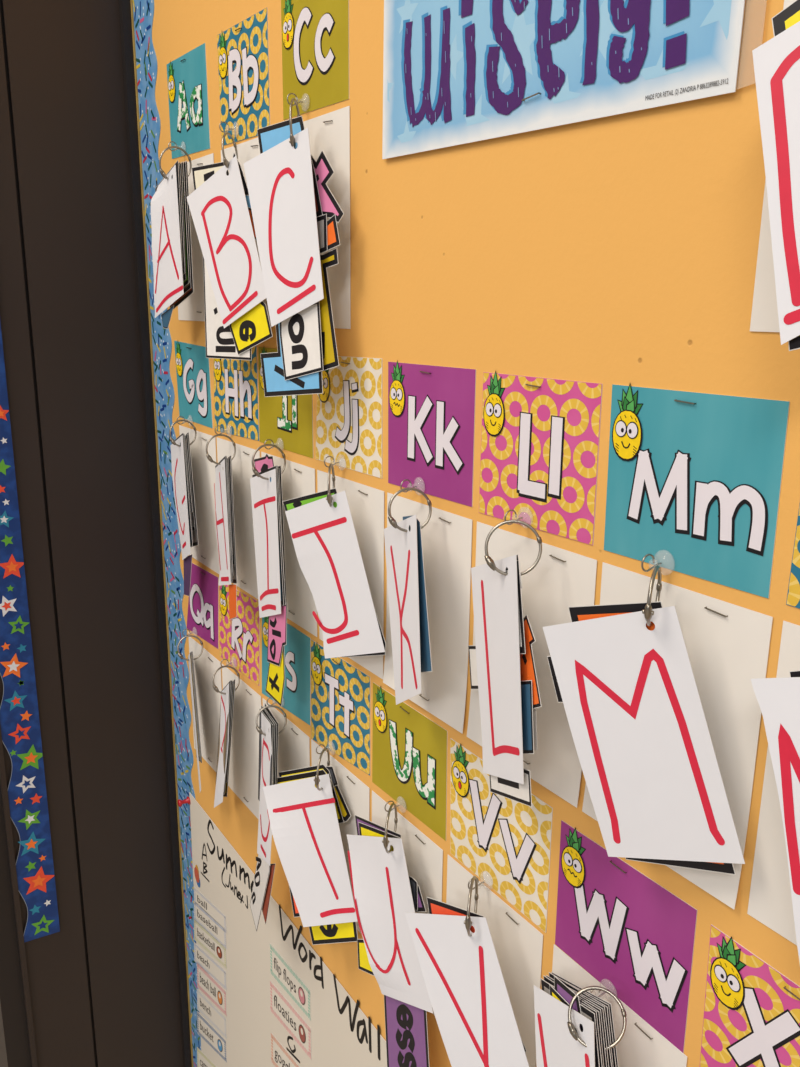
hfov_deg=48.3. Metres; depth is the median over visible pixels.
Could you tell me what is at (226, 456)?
card
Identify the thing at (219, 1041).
print
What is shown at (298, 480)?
sheet
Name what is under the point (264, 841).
card
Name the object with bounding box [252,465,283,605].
card
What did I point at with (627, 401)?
print
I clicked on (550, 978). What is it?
card
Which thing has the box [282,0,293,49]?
print
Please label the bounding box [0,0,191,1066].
door
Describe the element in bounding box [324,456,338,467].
wall hook
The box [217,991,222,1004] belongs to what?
print
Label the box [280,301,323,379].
card
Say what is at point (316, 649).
print
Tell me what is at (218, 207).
card
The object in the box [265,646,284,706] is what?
card
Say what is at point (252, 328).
card
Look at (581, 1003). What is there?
card
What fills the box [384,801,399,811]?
wall hook
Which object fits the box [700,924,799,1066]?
card
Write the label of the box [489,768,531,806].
card
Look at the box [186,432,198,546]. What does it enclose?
card
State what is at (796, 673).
card
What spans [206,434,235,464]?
ring
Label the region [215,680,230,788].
card
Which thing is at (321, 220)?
card
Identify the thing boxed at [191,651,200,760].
card
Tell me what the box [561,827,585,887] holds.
print
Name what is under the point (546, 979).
card
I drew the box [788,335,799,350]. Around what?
card
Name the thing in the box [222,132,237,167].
ring
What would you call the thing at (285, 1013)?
slip
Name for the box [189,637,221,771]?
sheet
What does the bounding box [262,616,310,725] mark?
card
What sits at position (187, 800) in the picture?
pin
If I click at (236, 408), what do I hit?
card
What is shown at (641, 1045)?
sheet
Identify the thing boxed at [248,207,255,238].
card
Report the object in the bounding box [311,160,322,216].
card
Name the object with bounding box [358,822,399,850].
card
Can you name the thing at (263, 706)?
card
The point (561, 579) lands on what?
sheet
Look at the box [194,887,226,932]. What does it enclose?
slip
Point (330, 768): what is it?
card
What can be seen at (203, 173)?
card
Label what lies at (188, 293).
card
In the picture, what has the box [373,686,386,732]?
print
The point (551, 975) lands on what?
card
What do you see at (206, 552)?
sheet
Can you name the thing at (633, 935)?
card
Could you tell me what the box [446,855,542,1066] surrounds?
sheet
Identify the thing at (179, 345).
print
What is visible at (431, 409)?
card
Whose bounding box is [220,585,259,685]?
card
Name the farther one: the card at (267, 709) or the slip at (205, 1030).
the slip at (205, 1030)
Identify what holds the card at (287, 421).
attached to the bulletin board
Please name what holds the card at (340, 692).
attached to the bulletin board
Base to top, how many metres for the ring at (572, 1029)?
0.024 m
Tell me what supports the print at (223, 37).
attached to the card at (243, 51)
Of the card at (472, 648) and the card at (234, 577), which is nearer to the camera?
the card at (472, 648)
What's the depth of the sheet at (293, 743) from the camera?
0.86 m
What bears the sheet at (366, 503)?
attached to the bulletin board
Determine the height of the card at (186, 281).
0.130 m
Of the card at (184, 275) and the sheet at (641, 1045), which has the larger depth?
the card at (184, 275)
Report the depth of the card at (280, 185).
0.66 m
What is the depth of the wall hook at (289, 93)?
0.68 m
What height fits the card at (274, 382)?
0.065 m
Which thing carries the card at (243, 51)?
attached to the bulletin board
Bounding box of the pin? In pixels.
[177,796,189,806]
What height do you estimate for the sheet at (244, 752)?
0.149 m
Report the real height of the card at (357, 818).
0.090 m
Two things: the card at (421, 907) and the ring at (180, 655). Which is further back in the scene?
the ring at (180, 655)
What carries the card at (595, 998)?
hanging from the ring at (572, 1029)
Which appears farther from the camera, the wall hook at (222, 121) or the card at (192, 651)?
the card at (192, 651)
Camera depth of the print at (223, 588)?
0.96 m
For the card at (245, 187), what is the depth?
0.75 m
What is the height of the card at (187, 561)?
0.063 m
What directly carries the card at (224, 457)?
hanging from the ring at (208, 456)
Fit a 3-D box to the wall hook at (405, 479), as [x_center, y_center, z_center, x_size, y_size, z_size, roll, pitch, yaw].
[0.008,-0.032,0.613,0.016,0.013,0.013,-9,17,-32]
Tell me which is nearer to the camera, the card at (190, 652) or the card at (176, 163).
the card at (176, 163)
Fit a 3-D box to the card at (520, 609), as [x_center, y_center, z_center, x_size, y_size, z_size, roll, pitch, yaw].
[0.056,0.044,0.518,0.002,0.075,0.089,-3,15,-15]
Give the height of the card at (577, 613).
0.142 m
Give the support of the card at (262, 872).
attached to the card at (264, 841)
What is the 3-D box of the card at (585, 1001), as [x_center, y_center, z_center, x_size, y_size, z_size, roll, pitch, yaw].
[0.102,0.321,0.500,0.008,0.134,0.100,-5,15,-22]
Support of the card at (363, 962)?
attached to the card at (382, 894)
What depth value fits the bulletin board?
0.49 m
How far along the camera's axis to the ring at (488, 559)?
0.50 m
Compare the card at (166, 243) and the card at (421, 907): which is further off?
the card at (166, 243)
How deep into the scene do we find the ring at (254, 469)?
0.77 m
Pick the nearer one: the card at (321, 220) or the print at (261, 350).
the card at (321, 220)
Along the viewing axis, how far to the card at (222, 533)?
0.86 m
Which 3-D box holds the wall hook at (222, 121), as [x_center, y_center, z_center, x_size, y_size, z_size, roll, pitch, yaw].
[-0.150,-0.355,0.783,0.016,0.013,0.013,-9,17,-32]
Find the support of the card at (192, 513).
hanging from the ring at (172, 440)
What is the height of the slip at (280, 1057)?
0.060 m
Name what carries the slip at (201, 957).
attached to the chart
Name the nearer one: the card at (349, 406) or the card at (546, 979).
the card at (546, 979)
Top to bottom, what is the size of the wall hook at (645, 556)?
0.013 m
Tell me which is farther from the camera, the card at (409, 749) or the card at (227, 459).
the card at (227, 459)
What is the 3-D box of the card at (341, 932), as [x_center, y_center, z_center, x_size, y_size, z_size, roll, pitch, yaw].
[-0.059,0.345,0.776,0.062,0.050,0.004,12,18,37]
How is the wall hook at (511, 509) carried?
attached to the bulletin board
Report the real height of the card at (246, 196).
0.015 m
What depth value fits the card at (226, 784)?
0.92 m
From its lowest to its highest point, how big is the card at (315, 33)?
0.090 m
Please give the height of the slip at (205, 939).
0.066 m
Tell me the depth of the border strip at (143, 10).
1.07 m
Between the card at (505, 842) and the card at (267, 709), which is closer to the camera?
the card at (505, 842)
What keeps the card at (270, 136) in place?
hanging from the ring at (292, 139)
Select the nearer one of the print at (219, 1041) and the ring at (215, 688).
the ring at (215, 688)
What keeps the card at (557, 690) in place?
hanging from the ring at (647, 611)
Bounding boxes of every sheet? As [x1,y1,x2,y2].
[171,153,213,320]
[179,425,219,573]
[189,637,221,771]
[217,437,259,598]
[221,138,270,324]
[222,664,260,819]
[261,452,316,636]
[263,698,309,834]
[304,106,350,328]
[311,739,369,932]
[317,470,383,678]
[372,791,442,1015]
[383,492,472,733]
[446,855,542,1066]
[467,521,596,807]
[552,944,686,1066]
[582,562,772,909]
[747,621,799,944]
[750,0,795,331]
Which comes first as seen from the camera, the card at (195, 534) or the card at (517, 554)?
the card at (517, 554)
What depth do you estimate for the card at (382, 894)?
0.69 m
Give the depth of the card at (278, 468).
0.76 m
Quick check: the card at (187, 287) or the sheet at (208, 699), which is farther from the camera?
the sheet at (208, 699)
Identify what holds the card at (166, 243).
hanging from the ring at (162, 172)
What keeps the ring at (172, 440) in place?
hanging from the wall hook
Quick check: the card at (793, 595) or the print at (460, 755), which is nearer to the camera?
the card at (793, 595)
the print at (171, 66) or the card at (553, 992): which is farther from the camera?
the print at (171, 66)
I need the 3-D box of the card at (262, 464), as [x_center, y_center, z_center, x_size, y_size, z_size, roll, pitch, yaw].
[-0.120,-0.057,0.791,0.002,0.031,0.063,-6,16,-25]
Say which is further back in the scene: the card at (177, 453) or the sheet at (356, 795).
the card at (177, 453)
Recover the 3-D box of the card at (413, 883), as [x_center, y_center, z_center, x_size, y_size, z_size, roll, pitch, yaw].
[0.004,0.272,0.672,0.002,0.039,0.032,-9,17,-34]
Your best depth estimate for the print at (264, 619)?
0.88 m
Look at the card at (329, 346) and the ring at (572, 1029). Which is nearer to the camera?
the ring at (572, 1029)
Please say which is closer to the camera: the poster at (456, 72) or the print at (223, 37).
the poster at (456, 72)
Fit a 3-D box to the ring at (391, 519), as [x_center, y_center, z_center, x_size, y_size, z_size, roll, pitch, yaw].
[0.006,-0.015,0.590,0.030,0.029,0.008,-3,15,-14]
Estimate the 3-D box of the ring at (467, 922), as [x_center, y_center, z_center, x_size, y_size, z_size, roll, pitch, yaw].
[0.048,0.243,0.580,0.005,0.037,0.038,5,15,15]
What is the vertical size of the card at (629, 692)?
0.144 m
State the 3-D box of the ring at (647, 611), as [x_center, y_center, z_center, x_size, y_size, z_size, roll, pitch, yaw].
[0.120,0.030,0.425,0.005,0.030,0.031,7,16,23]
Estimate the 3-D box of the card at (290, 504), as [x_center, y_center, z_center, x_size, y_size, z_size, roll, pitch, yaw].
[-0.053,0.030,0.694,0.001,0.135,0.122,-13,20,-43]
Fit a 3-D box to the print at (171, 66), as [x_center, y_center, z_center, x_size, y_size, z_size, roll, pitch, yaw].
[-0.230,-0.454,0.897,0.001,0.040,0.020,-9,17,-32]
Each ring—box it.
[159,146,191,179]
[169,420,196,446]
[177,635,202,660]
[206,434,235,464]
[212,665,239,694]
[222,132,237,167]
[252,444,285,479]
[256,705,286,735]
[289,98,300,148]
[314,748,329,790]
[326,463,334,506]
[382,803,397,853]
[388,487,431,531]
[464,876,478,936]
[484,520,541,575]
[567,986,626,1050]
[642,565,661,626]
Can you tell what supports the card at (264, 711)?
hanging from the ring at (258, 728)
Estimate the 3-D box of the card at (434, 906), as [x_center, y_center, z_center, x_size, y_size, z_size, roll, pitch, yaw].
[0.043,0.281,0.586,0.006,0.080,0.083,-12,19,-40]
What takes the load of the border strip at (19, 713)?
attached to the door
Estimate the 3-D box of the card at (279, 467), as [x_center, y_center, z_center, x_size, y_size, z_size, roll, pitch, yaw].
[-0.115,0.003,0.792,0.008,0.135,0.102,-6,16,-25]
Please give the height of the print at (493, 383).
0.040 m
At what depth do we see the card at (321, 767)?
0.78 m
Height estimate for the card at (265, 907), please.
0.082 m
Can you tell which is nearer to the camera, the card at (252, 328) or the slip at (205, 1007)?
the card at (252, 328)
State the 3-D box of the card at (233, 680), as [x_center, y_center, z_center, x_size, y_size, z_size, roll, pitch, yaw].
[-0.185,0.214,0.949,0.012,0.148,0.069,-5,15,-20]
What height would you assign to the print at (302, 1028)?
0.022 m
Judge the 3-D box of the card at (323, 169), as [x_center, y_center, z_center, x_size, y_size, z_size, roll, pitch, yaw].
[-0.056,-0.248,0.639,0.003,0.051,0.052,-12,19,-40]
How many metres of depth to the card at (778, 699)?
0.36 m
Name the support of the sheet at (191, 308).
attached to the bulletin board
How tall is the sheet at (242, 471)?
0.150 m
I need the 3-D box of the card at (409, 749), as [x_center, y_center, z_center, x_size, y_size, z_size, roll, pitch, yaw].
[0.006,0.171,0.680,0.003,0.090,0.102,-9,17,-32]
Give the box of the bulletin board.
[152,0,799,1066]
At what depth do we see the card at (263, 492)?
0.79 m
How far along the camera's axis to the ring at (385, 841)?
0.66 m
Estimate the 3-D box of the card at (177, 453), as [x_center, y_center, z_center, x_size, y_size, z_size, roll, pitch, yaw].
[-0.237,-0.038,0.965,0.003,0.144,0.107,-5,16,-23]
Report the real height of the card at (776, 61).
0.129 m
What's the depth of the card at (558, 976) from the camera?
0.49 m
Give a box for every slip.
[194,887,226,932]
[194,902,226,948]
[194,919,226,968]
[194,942,226,989]
[197,964,226,1015]
[197,989,226,1038]
[197,1011,226,1062]
[197,1047,216,1066]
[270,943,310,1020]
[270,980,311,1059]
[271,1032,299,1066]
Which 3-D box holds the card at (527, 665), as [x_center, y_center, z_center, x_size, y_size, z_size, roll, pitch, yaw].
[0.068,0.075,0.493,0.002,0.064,0.056,-3,15,-15]
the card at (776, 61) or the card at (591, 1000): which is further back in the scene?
the card at (591, 1000)
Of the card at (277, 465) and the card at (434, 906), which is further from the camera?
the card at (277, 465)
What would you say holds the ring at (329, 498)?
hanging from the wall hook at (327, 456)
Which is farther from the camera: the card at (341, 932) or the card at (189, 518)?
the card at (189, 518)
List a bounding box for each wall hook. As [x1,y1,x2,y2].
[219,121,233,132]
[287,93,302,105]
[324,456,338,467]
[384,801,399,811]
[400,479,416,492]
[468,878,483,889]
[504,509,522,524]
[641,554,661,571]
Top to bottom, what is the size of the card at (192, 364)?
0.087 m
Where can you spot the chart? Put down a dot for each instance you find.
(342, 1035)
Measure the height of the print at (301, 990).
0.020 m
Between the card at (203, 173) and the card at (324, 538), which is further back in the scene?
the card at (203, 173)
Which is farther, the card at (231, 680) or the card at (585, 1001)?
the card at (231, 680)
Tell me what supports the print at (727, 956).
attached to the card at (751, 1018)
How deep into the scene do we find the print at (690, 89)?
0.40 m
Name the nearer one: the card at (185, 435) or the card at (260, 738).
the card at (260, 738)
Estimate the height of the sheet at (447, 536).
0.150 m
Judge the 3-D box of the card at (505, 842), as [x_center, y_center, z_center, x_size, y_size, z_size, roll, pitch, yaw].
[0.064,0.197,0.596,0.003,0.092,0.105,-9,17,-32]
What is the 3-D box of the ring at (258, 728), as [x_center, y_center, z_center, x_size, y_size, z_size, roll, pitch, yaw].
[-0.122,0.177,0.844,0.029,0.026,0.014,-1,14,-8]
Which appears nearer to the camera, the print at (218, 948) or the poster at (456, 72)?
the poster at (456, 72)
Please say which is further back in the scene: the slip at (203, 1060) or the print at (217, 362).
the slip at (203, 1060)
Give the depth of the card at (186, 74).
0.87 m
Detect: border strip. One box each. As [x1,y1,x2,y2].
[0,322,59,941]
[133,0,200,1066]
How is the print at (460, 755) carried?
attached to the card at (505, 842)
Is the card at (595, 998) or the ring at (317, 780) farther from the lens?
the ring at (317, 780)
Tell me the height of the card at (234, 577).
0.136 m
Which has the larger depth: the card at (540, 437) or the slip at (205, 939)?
the slip at (205, 939)
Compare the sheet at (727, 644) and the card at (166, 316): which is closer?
the sheet at (727, 644)
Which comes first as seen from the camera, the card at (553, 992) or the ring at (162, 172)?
the card at (553, 992)
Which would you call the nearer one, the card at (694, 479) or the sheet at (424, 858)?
the card at (694, 479)
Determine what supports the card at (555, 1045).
hanging from the ring at (572, 1029)
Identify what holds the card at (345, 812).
hanging from the ring at (317, 780)
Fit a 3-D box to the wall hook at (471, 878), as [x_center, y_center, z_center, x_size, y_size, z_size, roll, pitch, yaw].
[0.053,0.238,0.607,0.016,0.013,0.013,-9,17,-32]
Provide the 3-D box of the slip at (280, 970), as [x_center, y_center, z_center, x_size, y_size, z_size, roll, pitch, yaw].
[-0.117,0.472,0.940,0.001,0.048,0.095,-9,17,-32]
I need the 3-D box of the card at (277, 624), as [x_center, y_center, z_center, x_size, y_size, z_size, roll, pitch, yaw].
[-0.107,0.087,0.780,0.003,0.072,0.053,-6,16,-25]
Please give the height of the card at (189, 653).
0.172 m
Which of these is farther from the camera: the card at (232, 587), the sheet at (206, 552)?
the sheet at (206, 552)
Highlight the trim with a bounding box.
[130,0,193,1066]
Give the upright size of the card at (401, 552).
0.142 m
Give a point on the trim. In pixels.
(131, 1)
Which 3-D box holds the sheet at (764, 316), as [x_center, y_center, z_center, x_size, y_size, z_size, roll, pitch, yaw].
[0.184,-0.147,0.325,0.003,0.146,0.113,-9,17,-32]
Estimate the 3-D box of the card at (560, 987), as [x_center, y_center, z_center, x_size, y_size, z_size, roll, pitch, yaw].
[0.096,0.290,0.501,0.004,0.070,0.047,-5,15,-22]
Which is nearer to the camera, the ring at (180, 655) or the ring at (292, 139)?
the ring at (292, 139)
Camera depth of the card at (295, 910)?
0.81 m
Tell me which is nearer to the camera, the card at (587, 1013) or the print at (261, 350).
the card at (587, 1013)
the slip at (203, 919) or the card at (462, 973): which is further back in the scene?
the slip at (203, 919)
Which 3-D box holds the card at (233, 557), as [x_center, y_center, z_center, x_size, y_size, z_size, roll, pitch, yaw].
[-0.169,-0.021,0.872,0.004,0.116,0.097,-4,15,-19]
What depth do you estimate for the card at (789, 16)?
0.32 m
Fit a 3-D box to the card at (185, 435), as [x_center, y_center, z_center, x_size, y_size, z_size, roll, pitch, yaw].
[-0.233,-0.060,0.962,0.002,0.099,0.092,-6,16,-23]
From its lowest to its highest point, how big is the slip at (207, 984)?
0.073 m
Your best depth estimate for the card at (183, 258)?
0.84 m
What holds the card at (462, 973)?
hanging from the ring at (467, 922)
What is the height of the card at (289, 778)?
0.069 m
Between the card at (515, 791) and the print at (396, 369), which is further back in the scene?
the print at (396, 369)
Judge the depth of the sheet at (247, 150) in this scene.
0.78 m
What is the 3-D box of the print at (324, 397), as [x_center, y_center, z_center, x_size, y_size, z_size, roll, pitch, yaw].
[-0.061,-0.124,0.712,0.001,0.039,0.020,-9,17,-32]
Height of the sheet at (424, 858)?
0.149 m
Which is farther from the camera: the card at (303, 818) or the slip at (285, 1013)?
the slip at (285, 1013)
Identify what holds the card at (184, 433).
hanging from the ring at (172, 440)
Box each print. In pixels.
[168,61,174,102]
[176,342,182,376]
[214,358,221,381]
[216,946,221,958]
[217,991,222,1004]
[217,1039,222,1051]
[219,33,227,78]
[220,585,226,615]
[259,348,266,389]
[262,616,267,646]
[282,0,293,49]
[298,987,304,1004]
[299,1025,305,1042]
[311,644,321,685]
[318,369,329,402]
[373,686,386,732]
[389,360,404,416]
[452,744,468,797]
[483,371,504,436]
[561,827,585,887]
[612,384,642,460]
[645,78,727,99]
[710,936,745,1010]
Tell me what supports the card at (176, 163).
hanging from the ring at (162, 172)
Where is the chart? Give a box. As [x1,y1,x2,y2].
[189,792,386,1066]
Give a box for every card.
[151,165,183,317]
[155,161,183,287]
[161,305,173,328]
[167,43,209,158]
[170,161,193,308]
[170,435,190,559]
[174,341,212,427]
[175,433,192,547]
[178,162,184,274]
[180,162,185,281]
[182,161,188,286]
[183,161,190,293]
[183,555,191,595]
[184,433,192,540]
[185,435,192,512]
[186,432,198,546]
[186,434,194,530]
[187,156,265,327]
[187,563,218,648]
[188,652,199,759]
[188,653,200,791]
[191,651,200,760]
[192,162,228,190]
[192,651,201,762]
[203,257,251,359]
[213,346,258,440]
[214,459,230,585]
[214,684,228,807]
[215,455,231,581]
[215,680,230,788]
[217,8,269,144]
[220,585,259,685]
[223,680,231,794]
[223,680,234,796]
[226,456,232,575]
[226,680,233,781]
[227,456,236,583]
[227,459,232,554]
[228,458,234,564]
[229,301,272,354]
[229,584,236,619]
[233,153,248,194]
[244,128,323,326]
[245,195,250,207]
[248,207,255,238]
[250,469,280,617]
[250,855,269,930]
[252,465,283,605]
[254,454,273,473]
[257,116,304,153]
[257,712,272,865]
[258,709,272,801]
[259,347,312,457]
[260,323,322,396]
[261,705,274,784]
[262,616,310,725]
[262,863,275,923]
[263,706,276,784]
[263,774,357,926]
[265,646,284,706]
[265,703,278,783]
[267,603,286,665]
[277,465,285,604]
[277,770,332,791]
[278,465,286,602]
[278,468,284,579]
[279,764,343,822]
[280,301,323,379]
[281,0,348,119]
[283,488,385,656]
[285,491,384,658]
[289,886,299,916]
[309,922,357,944]
[311,150,343,222]
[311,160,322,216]
[311,640,369,774]
[315,356,381,477]
[317,214,327,253]
[319,248,338,370]
[325,766,338,785]
[327,214,339,249]
[334,785,350,821]
[347,834,432,1012]
[355,815,400,837]
[357,939,373,975]
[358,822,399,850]
[372,682,447,840]
[384,515,420,704]
[384,995,428,1066]
[388,360,475,506]
[403,515,431,672]
[405,912,528,1066]
[409,876,417,910]
[415,885,425,911]
[427,897,483,932]
[450,738,552,932]
[468,645,477,688]
[471,555,523,784]
[479,371,602,544]
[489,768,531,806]
[506,560,525,653]
[517,554,521,588]
[520,615,541,708]
[521,680,533,753]
[533,709,536,749]
[534,985,594,1066]
[541,978,599,1066]
[543,606,744,863]
[543,975,603,1066]
[546,975,608,1066]
[547,656,562,702]
[549,972,612,1066]
[549,984,568,1005]
[551,972,618,1066]
[552,985,602,1066]
[553,981,606,1066]
[554,975,582,1031]
[555,820,697,1052]
[563,980,615,1066]
[568,601,735,874]
[568,987,611,1066]
[604,384,789,597]
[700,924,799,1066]
[751,677,799,962]
[752,21,799,344]
[772,0,799,36]
[786,504,799,608]
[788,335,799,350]
[789,670,799,676]
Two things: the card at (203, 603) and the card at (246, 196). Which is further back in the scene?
the card at (203, 603)
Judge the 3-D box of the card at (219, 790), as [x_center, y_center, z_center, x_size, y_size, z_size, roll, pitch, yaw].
[-0.188,0.229,0.943,0.015,0.166,0.063,-5,15,-20]
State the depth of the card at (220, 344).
0.81 m
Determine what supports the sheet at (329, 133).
attached to the bulletin board
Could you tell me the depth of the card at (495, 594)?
0.51 m
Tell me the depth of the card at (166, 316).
0.89 m
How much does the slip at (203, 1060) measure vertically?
0.084 m
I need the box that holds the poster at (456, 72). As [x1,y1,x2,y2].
[382,0,744,158]
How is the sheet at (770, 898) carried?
attached to the bulletin board
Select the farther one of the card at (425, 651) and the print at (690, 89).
the card at (425, 651)

